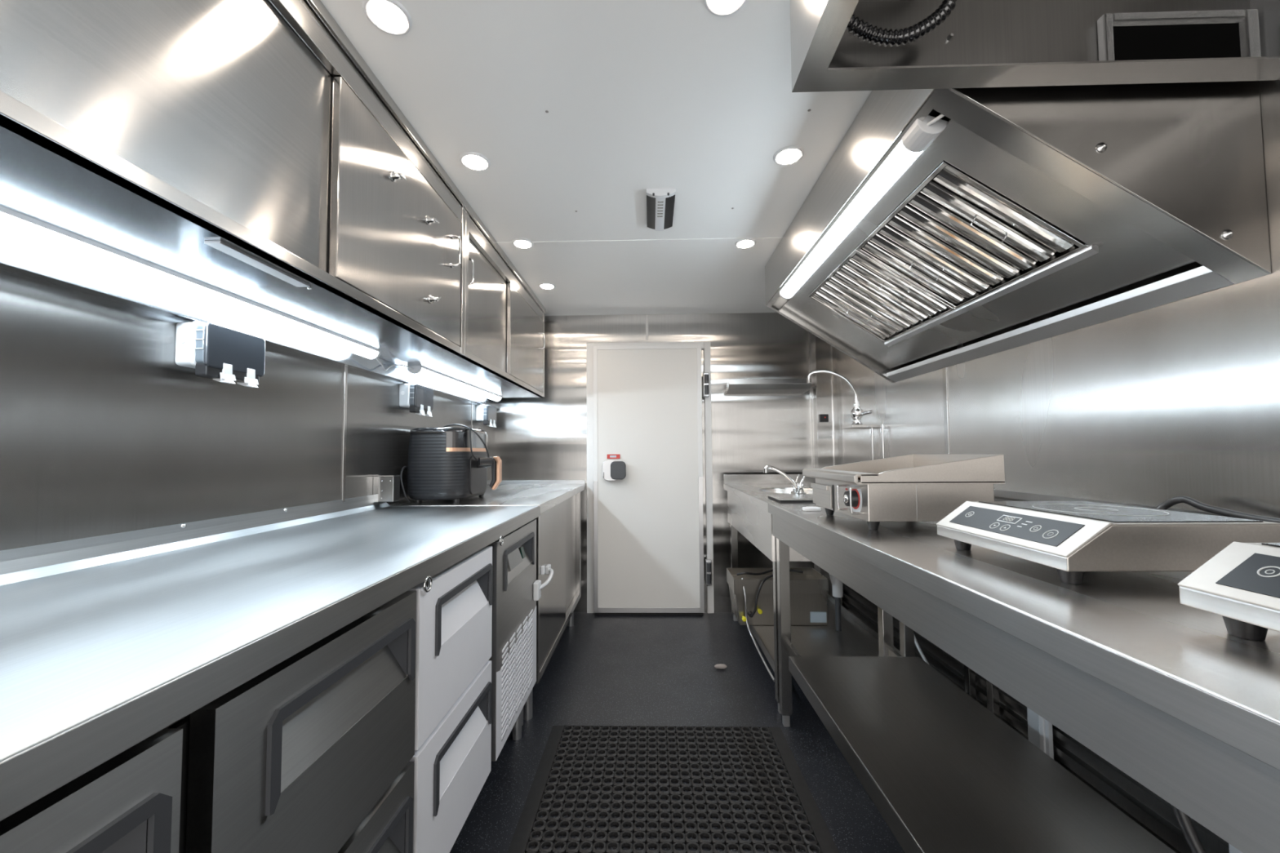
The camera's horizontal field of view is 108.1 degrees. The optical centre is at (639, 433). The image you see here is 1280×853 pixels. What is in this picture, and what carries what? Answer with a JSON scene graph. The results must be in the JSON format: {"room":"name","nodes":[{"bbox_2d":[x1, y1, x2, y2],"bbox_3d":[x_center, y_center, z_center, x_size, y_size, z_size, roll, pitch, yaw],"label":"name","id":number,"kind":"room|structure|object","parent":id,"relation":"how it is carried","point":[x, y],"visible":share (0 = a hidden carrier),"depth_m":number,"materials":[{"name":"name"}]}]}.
{"room":"commercial kitchen","nodes":[
{"label":"commercial kitchen","id":0,"kind":"room"},
{"bbox_2d":[0,269,494,551],"bbox_3d":[-1.135,0.110,1.054,0.080,2.115,4.560,0,-2,1],"label":"wall","id":1,"kind":"structure","parent":0,"point":[102,431],"depth_m":1.04,"materials":[{"name":"metal"}]},
{"bbox_2d":[174,320,265,387],"bbox_3d":[-1.050,-0.194,1.176,0.089,0.142,0.172,0,-2,1],"label":"box","id":2,"kind":"object","parent":1,"relation":"attached to","point":[218,353],"visible":1,"depth_m":1.13,"materials":[{"name":"grey plastic"}]},
{"bbox_2d":[0,0,468,356],"bbox_3d":[-0.890,-0.645,0.954,0.426,0.618,1.770,0,-2,1],"label":"upper cabinet","id":3,"kind":"object","parent":1,"relation":"attached to","point":[152,131],"depth_m":0.88,"materials":[{"name":"metal"}]},
{"bbox_2d":[0,205,380,359],"bbox_3d":[-1.006,-0.317,1.125,0.060,0.035,1.200,0,-2,1],"label":"batten","id":4,"kind":"object","parent":3,"relation":"attached to","point":[15,225],"visible":1,"depth_m":0.94,"materials":[{"name":"white plastic"}]},
{"bbox_2d":[0,234,499,408],"bbox_3d":[-1.068,-0.283,1.594,0.035,0.063,3.510,0,-2,1],"label":"under-cabinet light","id":5,"kind":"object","parent":1,"relation":"attached to","point":[18,257],"depth_m":1.05,"materials":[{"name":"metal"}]},
{"bbox_2d":[342,366,347,502],"bbox_3d":[-1.079,0.009,1.697,0.003,0.510,0.015,0,-2,1],"label":"trim","id":6,"kind":"structure","parent":1,"relation":"attached to","point":[344,469],"depth_m":1.70,"materials":[{"name":"metal"}]},
{"bbox_2d":[373,475,401,502],"bbox_3d":[-1.032,0.221,1.896,0.083,0.109,0.058,0,-2,1],"label":"box","id":7,"kind":"object","parent":1,"relation":"attached to","point":[386,488],"visible":1,"depth_m":1.87,"materials":[{"name":"metal"}]},
{"bbox_2d":[399,382,433,416],"bbox_3d":[-1.027,-0.153,2.149,0.089,0.142,0.172,0,-2,1],"label":"box","id":8,"kind":"object","parent":1,"relation":"attached to","point":[419,398],"visible":1,"depth_m":2.08,"materials":[{"name":"grey plastic"}]},
{"bbox_2d":[378,204,546,397],"bbox_3d":[-0.853,-0.582,2.523,0.426,0.614,1.368,0,-2,1],"label":"upper cabinet","id":9,"kind":"object","parent":1,"relation":"attached to","point":[504,337],"visible":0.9,"depth_m":2.29,"materials":[{"name":"metal"}]},
{"bbox_2d":[407,365,502,401],"bbox_3d":[-0.972,-0.256,2.574,0.060,0.035,1.105,0,-2,1],"label":"light fixture","id":10,"kind":"object","parent":9,"relation":"attached to","point":[421,371],"visible":0.96,"depth_m":2.36,"materials":[{"name":"white plastic"}]},
{"bbox_2d":[376,358,413,370],"bbox_3d":[-1.004,-0.273,1.873,0.036,0.048,0.296,0,-2,1],"label":"cable","id":11,"kind":"object","parent":10,"relation":"attached to","point":[377,359],"visible":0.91,"depth_m":1.90,"materials":[{"name":"white plastic"}]},
{"bbox_2d":[471,402,472,428],"bbox_3d":[-1.050,0.059,2.903,0.003,0.510,0.010,0,-2,1],"label":"trim","id":12,"kind":"structure","parent":1,"relation":"attached to","point":[472,402],"depth_m":2.91,"materials":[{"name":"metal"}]},
{"bbox_2d":[475,404,496,427],"bbox_3d":[-1.005,-0.115,3.061,0.089,0.142,0.172,0,-2,1],"label":"box","id":13,"kind":"object","parent":1,"relation":"attached to","point":[486,414],"visible":1,"depth_m":2.98,"materials":[{"name":"grey plastic"}]},
{"bbox_2d":[320,0,871,315],"bbox_3d":[0.122,-0.997,1.070,2.650,0.080,4.760,0,-2,1],"label":"ceiling","id":14,"kind":"structure","parent":0,"point":[637,95],"depth_m":1.42,"materials":[{"name":"white paint"}]},
{"bbox_2d":[362,0,412,35],"bbox_3d":[-0.573,-0.949,1.054,0.100,0.008,0.100,0,-2,1],"label":"recessed light","id":15,"kind":"object","parent":14,"relation":"in","point":[389,16],"visible":1,"depth_m":1.05,"materials":[{"name":"white plastic"}]},
{"bbox_2d":[459,151,490,170],"bbox_3d":[-0.562,-0.927,1.584,0.100,0.008,0.100,0,-2,1],"label":"recessed light","id":16,"kind":"object","parent":14,"relation":"in","point":[473,161],"visible":1,"depth_m":1.57,"materials":[{"name":"white plastic"}]},
{"bbox_2d":[511,238,533,248],"bbox_3d":[-0.556,-0.901,2.203,0.100,0.008,0.100,0,-2,1],"label":"recessed light","id":17,"kind":"object","parent":14,"relation":"in","point":[523,243],"visible":1,"depth_m":2.19,"materials":[{"name":"white plastic"}]},
{"bbox_2d":[538,282,555,289],"bbox_3d":[-0.553,-0.877,2.763,0.100,0.008,0.100,0,-2,1],"label":"recessed light","id":18,"kind":"object","parent":14,"relation":"in","point":[547,286],"visible":1,"depth_m":2.75,"materials":[{"name":"white plastic"}]},
{"bbox_2d":[497,237,782,244],"bbox_3d":[0.324,-0.910,2.178,2.000,0.003,0.020,0,-2,1],"label":"trim","id":19,"kind":"structure","parent":14,"relation":"attached to","point":[741,238],"depth_m":2.18,"materials":[{"name":"white metal"}]},
{"bbox_2d":[646,188,675,231],"bbox_3d":[0.083,-0.907,1.893,0.110,0.030,0.281,0,-2,1],"label":"vent","id":20,"kind":"object","parent":14,"relation":"in","point":[660,202],"visible":1,"depth_m":1.85,"materials":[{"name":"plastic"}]},
{"bbox_2d":[703,0,746,16],"bbox_3d":[0.188,-0.956,1.012,0.100,0.008,0.100,0,-2,1],"label":"recessed light","id":21,"kind":"object","parent":14,"relation":"in","point":[717,7],"visible":1,"depth_m":1.03,"materials":[{"name":"white plastic"}]},
{"bbox_2d":[734,239,755,248],"bbox_3d":[0.505,-0.908,2.219,0.100,0.008,0.100,0,-2,1],"label":"recessed light","id":22,"kind":"object","parent":14,"relation":"in","point":[744,243],"visible":1,"depth_m":2.21,"materials":[{"name":"white plastic"}]},
{"bbox_2d":[773,145,804,165],"bbox_3d":[0.501,-0.935,1.564,0.100,0.008,0.100,0,-2,1],"label":"recessed light","id":23,"kind":"object","parent":14,"relation":"in","point":[791,154],"visible":1,"depth_m":1.55,"materials":[{"name":"white plastic"}]},
{"bbox_2d":[790,0,1279,92],"bbox_3d":[0.790,-0.868,0.315,0.979,0.249,1.295,0,-2,1],"label":"box","id":24,"kind":"object","parent":14,"relation":"hanging from","point":[981,43],"visible":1,"depth_m":0.94,"materials":[{"name":"metal"}]},
{"bbox_2d":[845,0,957,47],"bbox_3d":[0.484,-0.821,0.823,0.246,0.115,0.202,0,-2,1],"label":"conduit","id":25,"kind":"object","parent":24,"relation":"in","point":[859,28],"visible":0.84,"depth_m":0.90,"materials":[{"name":"black"}]},
{"bbox_2d":[1249,0,1279,56],"bbox_3d":[1.246,-0.814,0.904,0.018,0.174,0.068,0,-2,1],"label":"cable tray","id":26,"kind":"object","parent":24,"relation":"on","point":[1267,11],"depth_m":0.91,"materials":[{"name":"silver metal"}]},
{"bbox_2d":[494,312,812,612],"bbox_3d":[0.189,0.196,3.331,2.460,2.115,0.060,0,-2,1],"label":"wall","id":27,"kind":"structure","parent":0,"point":[544,438],"depth_m":3.32,"materials":[{"name":"metal"}]},
{"bbox_2d":[499,480,585,484],"bbox_3d":[-0.715,0.346,3.310,0.650,0.025,0.012,0,-2,1],"label":"trim","id":28,"kind":"structure","parent":27,"relation":"attached to","point":[553,482],"depth_m":3.30,"materials":[{"name":"silver metal"}]},
{"bbox_2d":[645,314,648,339],"bbox_3d":[0.051,-0.769,3.343,0.018,0.185,0.004,0,-2,1],"label":"trim","id":29,"kind":"structure","parent":27,"relation":"attached to","point":[646,315],"depth_m":3.34,"materials":[{"name":"metal"}]},
{"bbox_2d":[586,341,714,614],"bbox_3d":[0.065,0.298,3.230,0.885,1.905,0.139,0,-2,1],"label":"door","id":30,"kind":"structure","parent":27,"relation":"in","point":[645,517],"depth_m":3.23,"materials":[{"name":"white"}]},
{"bbox_2d":[723,474,815,484],"bbox_3d":[0.884,0.309,3.154,0.625,0.065,0.018,0,-2,1],"label":"backsplash","id":31,"kind":"structure","parent":27,"relation":"attached to","point":[727,478],"depth_m":3.15,"materials":[{"name":"metal"}]},
{"bbox_2d":[725,378,817,394],"bbox_3d":[0.908,-0.332,3.225,0.600,0.090,0.162,0,-2,1],"label":"wall shelf","id":32,"kind":"object","parent":27,"relation":"attached to","point":[751,386],"visible":1,"depth_m":3.16,"materials":[{"name":"metal"}]},
{"bbox_2d":[808,331,813,468],"bbox_3d":[1.212,0.186,3.271,0.012,2.115,0.012,0,-2,1],"label":"trim","id":33,"kind":"structure","parent":27,"relation":"attached to","point":[809,339],"depth_m":3.28,"materials":[{"name":"metal"}]},
{"bbox_2d":[809,332,842,604],"bbox_3d":[1.287,0.184,3.221,0.140,2.115,0.110,0,-2,1],"label":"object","id":34,"kind":"structure","parent":27,"relation":"attached to","point":[820,353],"depth_m":3.19,"materials":[{"name":"metal"}]},
{"bbox_2d":[449,612,905,852],"bbox_3d":[0.137,1.196,0.978,2.650,0.080,4.760,0,-2,1],"label":"floor","id":35,"kind":"structure","parent":0,"point":[652,670],"depth_m":2.01,"materials":[{"name":"black plastic"}]},
{"bbox_2d":[0,494,539,852],"bbox_3d":[-0.766,0.677,0.807,0.658,0.955,2.232,0,-2,1],"label":"base cabinet","id":36,"kind":"object","parent":35,"relation":"on","point":[350,676],"depth_m":0.70,"materials":[{"name":"metal"}]},
{"bbox_2d":[520,546,525,558],"bbox_3d":[-0.441,0.446,1.744,0.014,0.041,0.030,0,-2,1],"label":"switch","id":37,"kind":"object","parent":36,"relation":"attached to","point":[522,551],"depth_m":1.74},
{"bbox_2d":[390,483,586,719],"bbox_3d":[-0.724,0.779,2.605,0.653,0.902,1.362,0,-2,1],"label":"base cabinet","id":38,"kind":"object","parent":35,"relation":"on","point":[558,521],"visible":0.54,"depth_m":2.32,"materials":[{"name":"metal"}]},
{"bbox_2d":[390,483,586,514],"bbox_3d":[-0.727,0.348,2.623,0.653,0.040,1.362,0,-2,1],"label":"countertop","id":39,"kind":"structure","parent":38,"relation":"on","point":[547,496],"depth_m":2.31,"materials":[{"name":"metal"}]},
{"bbox_2d":[407,427,502,502],"bbox_3d":[-0.855,0.145,2.222,0.384,0.334,0.400,0,-2,1],"label":"air fryer","id":40,"kind":"object","parent":39,"relation":"on","point":[442,465],"visible":0.94,"depth_m":2.04,"materials":[{"name":"black plastic"}]},
{"bbox_2d":[400,423,493,502],"bbox_3d":[-0.866,0.131,2.203,0.372,0.353,0.358,0,-2,1],"label":"power cable","id":41,"kind":"object","parent":40,"relation":"on","point":[488,460],"visible":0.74,"depth_m":2.11,"materials":[{"name":"black plastic"}]},
{"bbox_2d":[469,455,502,494],"bbox_3d":[-0.719,0.193,2.212,0.112,0.180,0.200,0,-2,1],"label":"basket","id":42,"kind":"object","parent":40,"relation":"on","point":[477,473],"depth_m":2.19,"materials":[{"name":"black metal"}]},
{"bbox_2d":[533,564,553,600],"bbox_3d":[-0.398,0.616,1.968,0.050,0.100,0.275,0,-2,1],"label":"lock","id":43,"kind":"object","parent":38,"relation":"attached to","point":[537,586],"visible":1,"depth_m":1.88,"materials":[{"name":"white plastic"}]},
{"bbox_2d":[507,725,839,852],"bbox_3d":[0.088,1.156,1.131,0.925,0.012,1.520,0,-2,1],"label":"rubber mat","id":44,"kind":"object","parent":35,"relation":"on","point":[522,839],"visible":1,"depth_m":1.51,"materials":[{"name":"black rubber"}]},
{"bbox_2d":[714,663,726,669],"bbox_3d":[0.417,1.200,2.395,0.062,0.023,0.029,0,-2,1],"label":"debris","id":45,"kind":"object","parent":35,"relation":"on","point":[720,666],"visible":1,"depth_m":2.38,"materials":[{"name":"grey"}]},
{"bbox_2d":[723,474,915,714],"bbox_3d":[0.880,0.734,2.544,0.639,0.965,1.205,0,-2,1],"label":"sink","id":46,"kind":"object","parent":35,"relation":"on","point":[748,500],"visible":0.32,"depth_m":2.36,"materials":[{"name":"metal"}]},
{"bbox_2d":[726,568,829,625],"bbox_3d":[0.777,0.925,2.640,0.515,0.249,0.293,0,-2,1],"label":"trap","id":47,"kind":"object","parent":46,"relation":"on","point":[809,589],"visible":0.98,"depth_m":2.53,"materials":[{"name":"metal"}]},
{"bbox_2d":[741,577,774,681],"bbox_3d":[0.589,0.946,2.307,0.031,0.321,0.517,0,-2,-3],"label":"hose","id":48,"kind":"object","parent":47,"relation":"attached to","point":[744,588],"visible":0.95,"depth_m":2.43,"materials":[{"name":"silver metal"}]},
{"bbox_2d":[736,568,803,617],"bbox_3d":[0.736,0.874,2.570,0.374,0.224,0.125,0,-2,-8],"label":"power cable","id":49,"kind":"object","parent":47,"relation":"on","point":[790,570],"visible":0.9,"depth_m":2.57,"materials":[{"name":"black plastic"}]},
{"bbox_2d":[763,465,806,493],"bbox_3d":[0.717,0.232,2.306,0.192,0.149,0.110,0,-2,1],"label":"tap","id":50,"kind":"object","parent":46,"relation":"on","point":[797,488],"visible":0.9,"depth_m":2.30,"materials":[{"name":"silver metal"}]},
{"bbox_2d":[766,493,813,502],"bbox_3d":[0.837,0.289,2.093,0.470,0.014,0.225,0,-2,1],"label":"sink cover","id":51,"kind":"object","parent":46,"relation":"on","point":[779,497],"visible":0.44,"depth_m":2.04,"materials":[{"name":"metal"}]},
{"bbox_2d":[748,594,900,675],"bbox_3d":[0.908,1.052,2.513,0.586,0.075,1.050,0,-2,1],"label":"shelf","id":52,"kind":"object","parent":46,"relation":"attached to","point":[855,638],"depth_m":2.35,"materials":[{"name":"metal"}]},
{"bbox_2d":[829,573,843,631],"bbox_3d":[1.050,0.806,2.498,0.068,0.472,0.136,0,-2,1],"label":"pipe","id":53,"kind":"object","parent":46,"relation":"attached to","point":[837,585],"visible":0.38,"depth_m":2.45,"materials":[{"name":"grey plastic"}]},
{"bbox_2d":[964,665,976,700],"bbox_3d":[1.317,0.755,1.865,0.025,0.860,0.030,0,-2,1],"label":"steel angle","id":54,"kind":"object","parent":35,"relation":"on","point":[969,674],"visible":0.02,"depth_m":1.84,"materials":[{"name":"silver metal"}]},
{"bbox_2d":[986,680,999,718],"bbox_3d":[1.315,0.749,1.740,0.025,0.860,0.030,0,-2,1],"label":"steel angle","id":55,"kind":"object","parent":35,"relation":"on","point":[993,691],"visible":0.02,"depth_m":1.72,"materials":[{"name":"silver metal"}]},
{"bbox_2d":[768,502,1279,852],"bbox_3d":[0.844,0.690,0.720,0.658,0.900,2.435,0,-2,1],"label":"workbench","id":56,"kind":"object","parent":35,"relation":"on","point":[1157,686],"visible":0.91,"depth_m":0.82,"materials":[{"name":"metal"}]},
{"bbox_2d":[802,506,821,511],"bbox_3d":[0.627,0.275,1.693,0.060,0.012,0.035,0,-2,1],"label":"block","id":57,"kind":"object","parent":56,"relation":"on","point":[805,508],"visible":1,"depth_m":1.68,"materials":[{"name":"white plastic"}]},
{"bbox_2d":[802,453,1004,530],"bbox_3d":[0.769,0.167,1.433,0.392,0.204,0.421,0,-2,1],"label":"griddle","id":58,"kind":"object","parent":56,"relation":"on","point":[914,487],"visible":0.94,"depth_m":1.24,"materials":[{"name":"metal"}]},
{"bbox_2d":[936,501,1279,584],"bbox_3d":[0.830,0.195,0.882,0.328,0.102,0.330,0,-2,1],"label":"induction cooktop","id":59,"kind":"object","parent":56,"relation":"on","point":[1073,538],"visible":0.99,"depth_m":0.74,"materials":[{"name":"metal"}]},
{"bbox_2d":[1032,503,1169,515],"bbox_3d":[0.868,0.144,0.883,0.185,0.001,0.185,0,-2,1],"label":"cooktop surface","id":60,"kind":"object","parent":59,"relation":"on","point":[1082,509],"depth_m":0.87,"materials":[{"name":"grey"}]},
{"bbox_2d":[1170,804,1206,852],"bbox_3d":[0.933,0.581,0.793,0.028,0.440,0.141,0,-2,-13],"label":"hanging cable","id":61,"kind":"object","parent":56,"relation":"hanging from","point":[1184,822],"visible":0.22,"depth_m":0.78,"materials":[{"name":"black plastic"}]},
{"bbox_2d":[1155,496,1279,523],"bbox_3d":[1.137,0.174,0.586,0.253,0.101,1.039,0,-2,1],"label":"power cable","id":62,"kind":"object","parent":56,"relation":"on","point":[1165,505],"visible":0.56,"depth_m":1.01,"materials":[{"name":"black plastic"}]},
{"bbox_2d":[1177,541,1279,640],"bbox_3d":[0.819,0.175,0.401,0.328,0.102,0.330,0,-2,1],"label":"induction cooktop","id":63,"kind":"object","parent":56,"relation":"on","point":[1240,584],"visible":1,"depth_m":0.53,"materials":[{"name":"metal"}]},
{"bbox_2d":[835,78,1279,852],"bbox_3d":[1.334,0.090,0.996,0.060,2.115,4.560,0,-2,1],"label":"wall","id":64,"kind":"structure","parent":0,"point":[1152,406],"depth_m":1.27,"materials":[{"name":"metal"}]},
{"bbox_2d":[819,413,828,422],"bbox_3d":[1.259,-0.106,3.171,0.058,0.054,0.015,0,-2,1],"label":"wall switch","id":65,"kind":"object","parent":64,"relation":"attached to","point":[823,417],"visible":1,"depth_m":3.17,"materials":[{"name":"black plastic"}]},
{"bbox_2d":[830,345,835,465],"bbox_3d":[1.321,-0.161,3.175,0.009,1.000,0.008,0,-2,1],"label":"trim","id":66,"kind":"structure","parent":64,"relation":"attached to","point":[831,349],"depth_m":3.17,"materials":[{"name":"silver metal"}]},
{"bbox_2d":[806,369,879,428],"bbox_3d":[1.171,-0.206,2.695,0.342,0.351,0.182,0,-2,1],"label":"tap","id":67,"kind":"object","parent":64,"relation":"attached to","point":[856,413],"visible":1,"depth_m":2.67,"materials":[{"name":"metal"}]},
{"bbox_2d":[850,401,862,424],"bbox_3d":[1.252,-0.116,2.678,0.068,0.135,0.067,0,-2,1],"label":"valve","id":68,"kind":"object","parent":67,"relation":"on","point":[856,413],"depth_m":2.66,"materials":[{"name":"silver metal"}]},
{"bbox_2d":[870,427,874,460],"bbox_3d":[1.318,0.128,2.627,0.022,0.335,0.019,0,-2,1],"label":"pipe","id":69,"kind":"object","parent":67,"relation":"attached to","point":[872,429],"visible":0.47,"depth_m":2.62,"materials":[{"name":"silver metal"}]},
{"bbox_2d":[880,424,884,458],"bbox_3d":[1.315,0.120,2.507,0.022,0.342,0.019,0,-2,1],"label":"pipe","id":70,"kind":"object","parent":64,"relation":"attached to","point":[882,428],"visible":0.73,"depth_m":2.50,"materials":[{"name":"silver metal"}]},
{"bbox_2d":[914,635,928,664],"bbox_3d":[1.276,0.835,2.121,0.068,0.529,0.336,-1,-3,18],"label":"cable","id":71,"kind":"object","parent":64,"relation":"hanging from","point":[916,642],"visible":0.14,"depth_m":2.09,"materials":[{"name":"white plastic"}]},
{"bbox_2d":[942,349,949,453],"bbox_3d":[1.325,-0.095,2.007,0.004,0.630,0.025,0,-2,1],"label":"trim","id":72,"kind":"structure","parent":64,"relation":"attached to","point":[944,369],"depth_m":2.00,"materials":[{"name":"metal"}]},
{"bbox_2d":[764,80,1271,382],"bbox_3d":[0.985,-0.615,1.720,0.659,0.639,1.510,0,-2,1],"label":"extraction hood","id":73,"kind":"object","parent":64,"relation":"attached to","point":[1156,179],"visible":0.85,"depth_m":1.07,"materials":[{"name":"metal"}]},
{"bbox_2d":[779,115,947,299],"bbox_3d":[0.699,-0.704,1.670,0.072,0.054,1.170,0,-2,1],"label":"batten","id":74,"kind":"object","parent":73,"relation":"attached to","point":[919,136],"visible":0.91,"depth_m":1.35,"materials":[{"name":"white plastic"}]},
{"bbox_2d":[808,248,955,342],"bbox_3d":[0.969,-0.560,1.920,0.366,0.250,0.500,0,-2,1],"label":"filter","id":75,"kind":"object","parent":73,"relation":"attached to","point":[860,290],"visible":0.88,"depth_m":1.87,"materials":[{"name":"metal"}]},
{"bbox_2d":[926,114,944,125],"bbox_3d":[0.696,-0.734,1.044,0.017,0.032,0.105,1,-3,-30],"label":"cable","id":76,"kind":"object","parent":73,"relation":"attached to","point":[940,116],"visible":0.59,"depth_m":1.06,"materials":[{"name":"white plastic"}]},
{"bbox_2d":[856,160,1088,308],"bbox_3d":[0.957,-0.581,1.416,0.366,0.250,0.500,0,-2,1],"label":"filter","id":77,"kind":"object","parent":73,"relation":"attached to","point":[954,237],"visible":0.85,"depth_m":1.35,"materials":[{"name":"metal"}]},
{"bbox_2d":[1026,707,1053,759],"bbox_3d":[1.315,0.846,1.535,0.020,0.590,0.085,0,-2,1],"label":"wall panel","id":78,"kind":"object","parent":64,"relation":"attached to","point":[1040,733],"visible":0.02,"depth_m":1.51,"materials":[{"name":"silver metal"}]},
{"bbox_2d":[1228,843,1242,852],"bbox_3d":[1.302,0.822,0.966,0.020,0.590,0.125,0,-2,1],"label":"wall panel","id":79,"kind":"object","parent":64,"relation":"attached to","point":[1232,849],"visible":0.02,"depth_m":1.02,"materials":[{"name":"silver metal"}]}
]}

